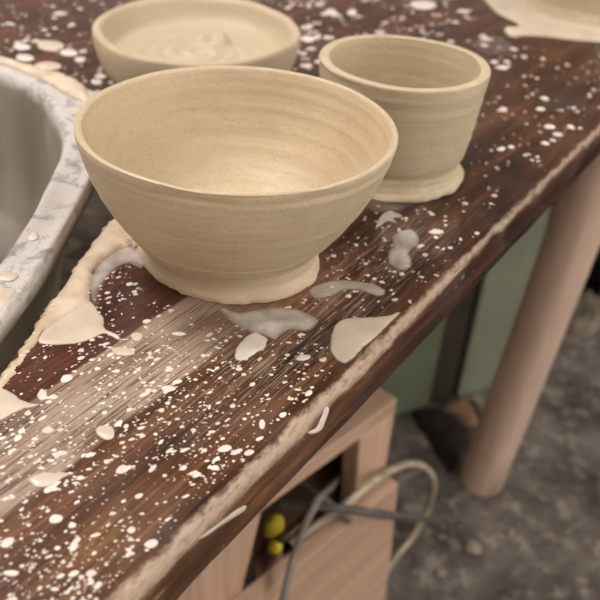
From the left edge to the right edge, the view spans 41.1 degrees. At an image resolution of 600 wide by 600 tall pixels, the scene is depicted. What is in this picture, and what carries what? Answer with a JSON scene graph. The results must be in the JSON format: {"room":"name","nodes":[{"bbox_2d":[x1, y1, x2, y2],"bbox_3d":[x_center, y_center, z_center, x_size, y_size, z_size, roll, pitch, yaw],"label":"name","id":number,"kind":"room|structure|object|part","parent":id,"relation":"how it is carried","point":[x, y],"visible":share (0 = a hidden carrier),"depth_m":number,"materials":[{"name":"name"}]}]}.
{"room":"art studio","nodes":[
{"label":"art studio","id":0,"kind":"room"},
{"bbox_2d":[59,189,599,599],"bbox_3d":[0.101,0.664,0.824,4.500,0.100,4.200,4,35,0],"label":"floor","id":1,"kind":"structure","parent":0,"point":[549,495],"depth_m":1.25,"materials":[{"name":"concrete"}]},
{"bbox_2d":[0,56,95,373],"bbox_3d":[-0.365,0.235,0.655,0.432,0.737,0.606,4,35,0],"label":"sink","id":2,"kind":"object","parent":1,"relation":"on","point":[46,187],"visible":0.72,"depth_m":0.54,"materials":[{"name":"stone"}]},
{"bbox_2d":[0,288,15,311],"bbox_3d":[-0.141,0.004,0.370,0.012,0.001,0.034,4,35,0],"label":"puddle","id":3,"kind":"object","parent":2,"relation":"on","point":[6,294],"visible":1,"depth_m":0.38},
{"bbox_2d":[0,272,17,280],"bbox_3d":[-0.144,-0.012,0.392,0.013,0.001,0.008,4,35,0],"label":"puddle","id":4,"kind":"object","parent":2,"relation":"on","point":[6,276],"visible":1,"depth_m":0.39,"materials":[{"name":"beige liquid"}]},
{"bbox_2d":[28,231,37,240],"bbox_3d":[-0.142,-0.034,0.424,0.009,0.001,0.010,4,35,0],"label":"puddle","id":5,"kind":"object","parent":2,"relation":"on","point":[33,236],"visible":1,"depth_m":0.42,"materials":[{"name":"beige liquid"}]},
{"bbox_2d":[0,56,89,102],"bbox_3d":[-0.200,-0.172,0.611,0.133,0.004,0.032,22,39,24],"label":"crust","id":6,"kind":"object","parent":2,"relation":"on","point":[69,86],"visible":0.98,"depth_m":0.60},
{"bbox_2d":[177,388,397,599],"bbox_3d":[-0.063,0.289,0.887,0.188,0.420,0.329,32,43,33],"label":"wooden cabinet","id":7,"kind":"object","parent":1,"relation":"on","point":[341,560],"visible":0.33,"depth_m":0.82,"materials":[{"name":"beige wood"}]},
{"bbox_3d":[-0.093,0.366,0.792,0.022,0.400,0.113,32,43,33],"label":"post","id":8,"kind":"part","parent":7,"relation":"part of","materials":[{"name":"brown wood"}]},
{"bbox_3d":[-0.031,0.220,1.007,0.022,0.400,0.072,32,43,33],"label":"post","id":9,"kind":"part","parent":7,"relation":"part of","materials":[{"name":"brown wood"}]},
{"bbox_2d":[263,513,300,554],"bbox_3d":[-0.013,0.230,0.790,0.046,0.040,0.029,-1,35,-8],"label":"plug","id":10,"kind":"object","parent":7,"relation":"in","point":[274,524],"visible":0.86,"depth_m":0.78,"materials":[{"name":"yellow plastic"}]},
{"bbox_2d":[279,473,340,599],"bbox_3d":[0.009,0.242,0.780,0.015,0.151,0.221,14,36,13],"label":"power cable","id":11,"kind":"object","parent":7,"relation":"hanging from","point":[328,489],"visible":1,"depth_m":0.73,"materials":[{"name":"grey rubber"}]},
{"bbox_2d":[298,481,353,523],"bbox_3d":[0.018,0.206,0.837,0.016,0.028,0.095,-24,44,-34],"label":"power cable","id":12,"kind":"object","parent":7,"relation":"in","point":[303,484],"visible":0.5,"depth_m":0.82,"materials":[{"name":"grey rubber"}]},
{"bbox_3d":[-0.025,0.153,0.736,0.050,0.020,0.300,32,43,33],"label":"rail","id":13,"kind":"part","parent":7,"relation":"part of","materials":[{"name":"brown wood"}]},
{"bbox_3d":[0.066,0.281,0.930,0.022,0.400,0.077,32,43,33],"label":"post","id":14,"kind":"part","parent":7,"relation":"part of","materials":[{"name":"brown wood"}]},
{"bbox_2d":[0,0,599,599],"bbox_3d":[-0.208,-0.132,1.210,1.235,0.720,1.674,24,40,26],"label":"work table","id":15,"kind":"object","parent":1,"relation":"on","point":[569,175],"visible":0.68,"depth_m":0.41,"materials":[{"name":"brown wood"}]},
{"bbox_2d":[0,388,38,419],"bbox_3d":[-0.131,0.045,0.337,0.037,0.001,0.024,16,37,16],"label":"puddle","id":16,"kind":"object","parent":15,"relation":"on","point":[10,403],"visible":1,"depth_m":0.34,"materials":[{"name":"beige liquid"}]},
{"bbox_2d":[13,43,30,49],"bbox_3d":[-0.246,-0.225,0.709,0.016,0.001,0.018,4,35,0],"label":"slip splash","id":17,"kind":"object","parent":15,"relation":"on","point":[20,46],"visible":1,"depth_m":0.71,"materials":[{"name":"white liquid"}]},
{"bbox_2d":[16,54,33,60],"bbox_3d":[-0.236,-0.208,0.686,0.017,0.001,0.018,4,35,0],"label":"slip splash","id":18,"kind":"object","parent":15,"relation":"on","point":[23,57],"visible":1,"depth_m":0.69,"materials":[{"name":"white liquid"}]},
{"bbox_2d":[34,61,60,69],"bbox_3d":[-0.212,-0.197,0.674,0.023,0.001,0.021,4,35,0],"label":"slip splash","id":19,"kind":"object","parent":15,"relation":"on","point":[48,65],"visible":0.95,"depth_m":0.67,"materials":[{"name":"beige liquid"}]},
{"bbox_2d":[37,389,57,399],"bbox_3d":[-0.110,0.041,0.345,0.010,0.001,0.006,19,38,20],"label":"clay splatter","id":20,"kind":"object","parent":15,"relation":"on","point":[42,394],"visible":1,"depth_m":0.34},
{"bbox_2d":[28,472,68,486],"bbox_3d":[-0.097,0.069,0.307,0.015,0.001,0.009,4,35,0],"label":"puddle","id":21,"kind":"object","parent":15,"relation":"on","point":[45,479],"visible":1,"depth_m":0.31,"materials":[{"name":"beige liquid"}]},
{"bbox_2d":[37,40,63,50],"bbox_3d":[-0.224,-0.228,0.716,0.026,0.001,0.028,4,35,0],"label":"slip splash","id":22,"kind":"object","parent":15,"relation":"on","point":[46,45],"visible":1,"depth_m":0.71,"materials":[{"name":"beige liquid"}]},
{"bbox_2d":[0,218,137,387],"bbox_3d":[-0.110,-0.002,0.405,0.031,0.003,0.230,8,35,5],"label":"crust","id":23,"kind":"object","parent":15,"relation":"on","point":[113,238],"visible":0.59,"depth_m":0.41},
{"bbox_2d":[60,49,77,55],"bbox_3d":[-0.203,-0.218,0.704,0.017,0.001,0.019,4,35,0],"label":"slip splash","id":24,"kind":"object","parent":15,"relation":"on","point":[67,52],"visible":1,"depth_m":0.70,"materials":[{"name":"white liquid"}]},
{"bbox_2d":[38,302,119,344],"bbox_3d":[-0.109,0.014,0.383,0.034,0.001,0.036,-20,41,-30],"label":"puddle","id":25,"kind":"object","parent":15,"relation":"on","point":[84,323],"visible":1,"depth_m":0.38,"materials":[{"name":"beige liquid"}]},
{"bbox_2d":[75,57,84,62],"bbox_3d":[-0.190,-0.208,0.691,0.011,0.001,0.015,4,35,0],"label":"slip splash","id":26,"kind":"object","parent":15,"relation":"on","point":[77,59],"visible":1,"depth_m":0.69,"materials":[{"name":"white liquid"}]},
{"bbox_2d":[91,79,102,84],"bbox_3d":[-0.165,-0.178,0.651,0.010,0.001,0.013,4,35,0],"label":"slip splash","id":27,"kind":"object","parent":15,"relation":"on","point":[93,81],"visible":1,"depth_m":0.65,"materials":[{"name":"white liquid"}]},
{"bbox_2d":[96,425,114,439],"bbox_3d":[-0.080,0.054,0.329,0.009,0.001,0.008,4,35,0],"label":"puddle","id":28,"kind":"object","parent":15,"relation":"on","point":[105,432],"visible":1,"depth_m":0.33,"materials":[{"name":"beige liquid"}]},
{"bbox_2d":[92,248,143,287],"bbox_3d":[-0.100,-0.015,0.426,0.028,0.001,0.063,15,36,15],"label":"film","id":29,"kind":"object","parent":15,"relation":"on","point":[126,254],"visible":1,"depth_m":0.43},
{"bbox_2d":[111,347,134,355],"bbox_3d":[-0.082,0.024,0.373,0.012,0.001,0.007,4,35,0],"label":"clay splatter","id":30,"kind":"object","parent":15,"relation":"on","point":[123,351],"visible":1,"depth_m":0.37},
{"bbox_2d":[131,332,142,340],"bbox_3d":[-0.078,0.017,0.382,0.006,0.001,0.007,4,35,0],"label":"clay splatter","id":31,"kind":"object","parent":15,"relation":"on","point":[137,336],"visible":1,"depth_m":0.38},
{"bbox_2d":[92,0,300,83],"bbox_3d":[-0.081,-0.193,0.637,0.160,0.052,0.179,6,35,2],"label":"dish","id":32,"kind":"object","parent":15,"relation":"on","point":[141,37],"visible":0.72,"depth_m":0.65,"materials":[{"name":"ceramic"}]},
{"bbox_2d":[199,505,245,538],"bbox_3d":[-0.030,0.087,0.311,0.003,0.011,0.029,24,39,25],"label":"smear","id":33,"kind":"object","parent":15,"relation":"on","point":[240,510],"visible":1,"depth_m":0.31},
{"bbox_2d":[74,66,397,304],"bbox_3d":[-0.033,-0.056,0.420,0.159,0.083,0.158,15,36,15],"label":"bowl","id":34,"kind":"object","parent":15,"relation":"on","point":[229,184],"visible":1,"depth_m":0.43,"materials":[{"name":"ceramic"}]},
{"bbox_2d":[235,333,266,360],"bbox_3d":[-0.025,0.022,0.381,0.013,0.001,0.023,27,41,29],"label":"puddle","id":35,"kind":"object","parent":15,"relation":"on","point":[252,343],"visible":1,"depth_m":0.38,"materials":[{"name":"white liquid"}]},
{"bbox_2d":[222,308,315,336],"bbox_3d":[-0.017,0.011,0.398,0.052,0.001,0.028,4,35,0],"label":"film","id":36,"kind":"object","parent":15,"relation":"on","point":[270,322],"visible":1,"depth_m":0.40,"materials":[{"name":"grey liquid"}]},
{"bbox_2d":[0,0,599,599],"bbox_3d":[0.010,-0.357,0.925,0.776,0.001,1.499,24,39,25],"label":"slip splatter","id":37,"kind":"object","parent":15,"relation":"on","point":[6,542],"visible":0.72,"depth_m":0.34,"materials":[{"name":"white liquid"}]},
{"bbox_2d":[296,355,310,360],"bbox_3d":[0.002,0.027,0.377,0.008,0.001,0.005,4,35,0],"label":"clay splatter","id":38,"kind":"object","parent":15,"relation":"on","point":[300,357],"visible":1,"depth_m":0.38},
{"bbox_2d":[301,35,315,41],"bbox_3d":[0.008,-0.254,0.778,0.016,0.001,0.021,4,35,0],"label":"slip splash","id":39,"kind":"object","parent":15,"relation":"on","point":[306,38],"visible":0.97,"depth_m":0.78,"materials":[{"name":"white liquid"}]},
{"bbox_2d":[308,407,328,433],"bbox_3d":[0.008,0.055,0.355,0.004,0.010,0.017,24,39,26],"label":"smear","id":40,"kind":"object","parent":15,"relation":"on","point":[321,423],"visible":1,"depth_m":0.35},
{"bbox_2d":[325,9,336,14],"bbox_3d":[0.033,-0.310,0.861,0.013,0.001,0.025,4,35,0],"label":"slip splash","id":41,"kind":"object","parent":15,"relation":"on","point":[329,11],"visible":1,"depth_m":0.86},
{"bbox_2d":[309,280,383,297],"bbox_3d":[0.025,-0.006,0.427,0.042,0.001,0.017,-2,36,-9],"label":"smear","id":42,"kind":"object","parent":15,"relation":"on","point":[322,290],"visible":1,"depth_m":0.43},
{"bbox_2d":[347,10,356,15],"bbox_3d":[0.056,-0.310,0.863,0.011,0.001,0.023,4,35,0],"label":"slip splash","id":43,"kind":"object","parent":15,"relation":"on","point":[350,12],"visible":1,"depth_m":0.86,"materials":[{"name":"white liquid"}]},
{"bbox_2d":[330,312,398,362],"bbox_3d":[0.029,0.014,0.398,0.022,0.001,0.055,24,40,26],"label":"puddle","id":44,"kind":"object","parent":15,"relation":"on","point":[349,335],"visible":1,"depth_m":0.39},
{"bbox_2d":[376,211,401,228],"bbox_3d":[0.053,-0.048,0.490,0.012,0.001,0.028,21,38,22],"label":"smear","id":45,"kind":"object","parent":15,"relation":"on","point":[387,216],"visible":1,"depth_m":0.49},
{"bbox_2d":[368,200,410,210],"bbox_3d":[0.059,-0.060,0.507,0.037,0.001,0.020,4,35,0],"label":"film","id":46,"kind":"object","parent":15,"relation":"on","point":[384,206],"visible":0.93,"depth_m":0.51,"materials":[{"name":"brown liquid"}]},
{"bbox_2d":[389,229,417,268],"bbox_3d":[0.060,-0.030,0.465,0.018,0.001,0.049,9,35,7],"label":"film","id":47,"kind":"object","parent":15,"relation":"on","point":[404,240],"visible":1,"depth_m":0.47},
{"bbox_2d":[319,34,490,202],"bbox_3d":[0.064,-0.121,0.529,0.109,0.077,0.109,-10,38,-20],"label":"cup","id":48,"kind":"object","parent":15,"relation":"on","point":[433,92],"visible":0.69,"depth_m":0.51,"materials":[{"name":"ceramic"}]},
{"bbox_2d":[410,0,435,8],"bbox_3d":[0.139,-0.335,0.907,0.031,0.001,0.039,4,35,0],"label":"slip splash","id":49,"kind":"object","parent":15,"relation":"on","point":[419,4],"visible":1,"depth_m":0.91,"materials":[{"name":"white liquid"}]},
{"bbox_2d":[474,37,511,54],"bbox_3d":[0.193,-0.254,0.797,0.043,0.001,0.062,4,35,0],"label":"film","id":50,"kind":"object","parent":15,"relation":"on","point":[504,48],"visible":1,"depth_m":0.80,"materials":[{"name":"grey liquid"}]},
{"bbox_3d":[0.326,0.023,1.075,0.098,0.687,0.102,4,35,0],"label":"leg","id":51,"kind":"part","parent":15,"relation":"part of","materials":[{"name":"brown wood"}]},
{"bbox_2d":[485,0,599,41],"bbox_3d":[0.418,-0.456,1.110,0.273,0.001,0.786,17,37,18],"label":"puddle","id":52,"kind":"object","parent":15,"relation":"on","point":[532,22],"visible":0.68,"depth_m":0.87,"materials":[{"name":"beige liquid"}]},
{"bbox_2d":[522,0,599,26],"bbox_3d":[0.349,-0.384,0.915,0.190,0.099,0.190,6,35,2],"label":"pot","id":53,"kind":"object","parent":15,"relation":"on","point":[587,12],"visible":1,"depth_m":0.88,"materials":[{"name":"ceramic"}]},
{"bbox_2d":[289,460,436,571],"bbox_3d":[0.100,0.279,0.973,0.044,0.355,0.340,26,41,28],"label":"power cable","id":54,"kind":"object","parent":1,"relation":"on","point":[383,474],"visible":0.84,"depth_m":0.87,"materials":[{"name":"beige plastic"}]},
{"bbox_2d":[263,501,464,523],"bbox_3d":[0.127,0.276,0.961,0.424,0.375,0.115,-22,43,-33],"label":"power cable","id":55,"kind":"object","parent":1,"relation":"on","point":[276,505],"visible":0.81,"depth_m":0.76,"materials":[{"name":"grey rubber"}]},
{"bbox_2d":[411,407,469,473],"bbox_3d":[0.255,0.227,1.359,0.084,0.018,0.151,-8,37,-17],"label":"rag","id":56,"kind":"object","parent":1,"relation":"on","point":[446,433],"visible":1,"depth_m":1.36,"materials":[{"name":"fabric"}]},
{"bbox_2d":[435,567,446,576],"bbox_3d":[0.201,0.387,1.138,0.017,0.005,0.017,4,35,0],"label":"chip","id":57,"kind":"object","parent":1,"relation":"on","point":[440,571],"visible":1,"depth_m":1.14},
{"bbox_2d":[442,398,478,427],"bbox_3d":[0.288,0.191,1.410,0.078,0.022,0.056,21,38,22],"label":"scrap","id":58,"kind":"object","parent":1,"relation":"on","point":[460,407],"visible":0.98,"depth_m":1.40,"materials":[{"name":"brown"}]},
{"bbox_2d":[379,207,550,414],"bbox_3d":[0.094,-0.127,1.339,0.515,0.600,0.340,-12,38,-22],"label":"wall","id":59,"kind":"structure","parent":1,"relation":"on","point":[462,355],"depth_m":1.36,"materials":[{"name":"green paint"}]},
{"bbox_3d":[0.089,-0.022,1.188,0.341,0.589,0.012,-12,38,-22],"label":"door","id":60,"kind":"part","parent":59,"relation":"part of","materials":[{"name":"green paint"}]},
{"bbox_3d":[0.346,-0.078,1.296,0.103,0.589,0.012,-12,38,-22],"label":"door","id":61,"kind":"part","parent":59,"relation":"part of","materials":[{"name":"green paint"}]},
{"bbox_2d":[465,540,481,553],"bbox_3d":[0.254,0.363,1.175,0.025,0.009,0.026,4,35,0],"label":"chip","id":62,"kind":"object","parent":1,"relation":"on","point":[471,546],"visible":1,"depth_m":1.17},
{"bbox_2d":[469,396,484,420],"bbox_3d":[0.324,0.195,1.407,0.033,0.024,0.077,-2,36,-9],"label":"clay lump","id":63,"kind":"object","parent":1,"relation":"on","point":[477,404],"visible":0.39,"depth_m":1.41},
{"bbox_2d":[506,529,513,535],"bbox_3d":[0.317,0.349,1.204,0.012,0.005,0.013,4,35,0],"label":"chip","id":64,"kind":"object","parent":1,"relation":"on","point":[508,531],"visible":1,"depth_m":1.20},
{"bbox_2d":[542,202,599,288],"bbox_3d":[0.895,-0.298,1.712,0.800,0.550,0.300,9,35,7],"label":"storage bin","id":65,"kind":"object","parent":1,"relation":"on","point":[593,279],"visible":0.02,"depth_m":1.75,"materials":[{"name":"black plastic"}]},
{"bbox_2d":[564,290,599,337],"bbox_3d":[0.589,0.017,1.653,0.082,0.065,0.137,29,42,31],"label":"sack","id":66,"kind":"object","parent":1,"relation":"on","point":[584,321],"visible":0.82,"depth_m":1.63,"materials":[{"name":"beige fabric"}]},
{"bbox_2d":[594,540,599,547],"bbox_3d":[0.447,0.364,1.196,0.015,0.005,0.014,4,35,0],"label":"chip","id":67,"kind":"object","parent":1,"relation":"on","point":[596,542],"visible":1,"depth_m":1.19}
]}

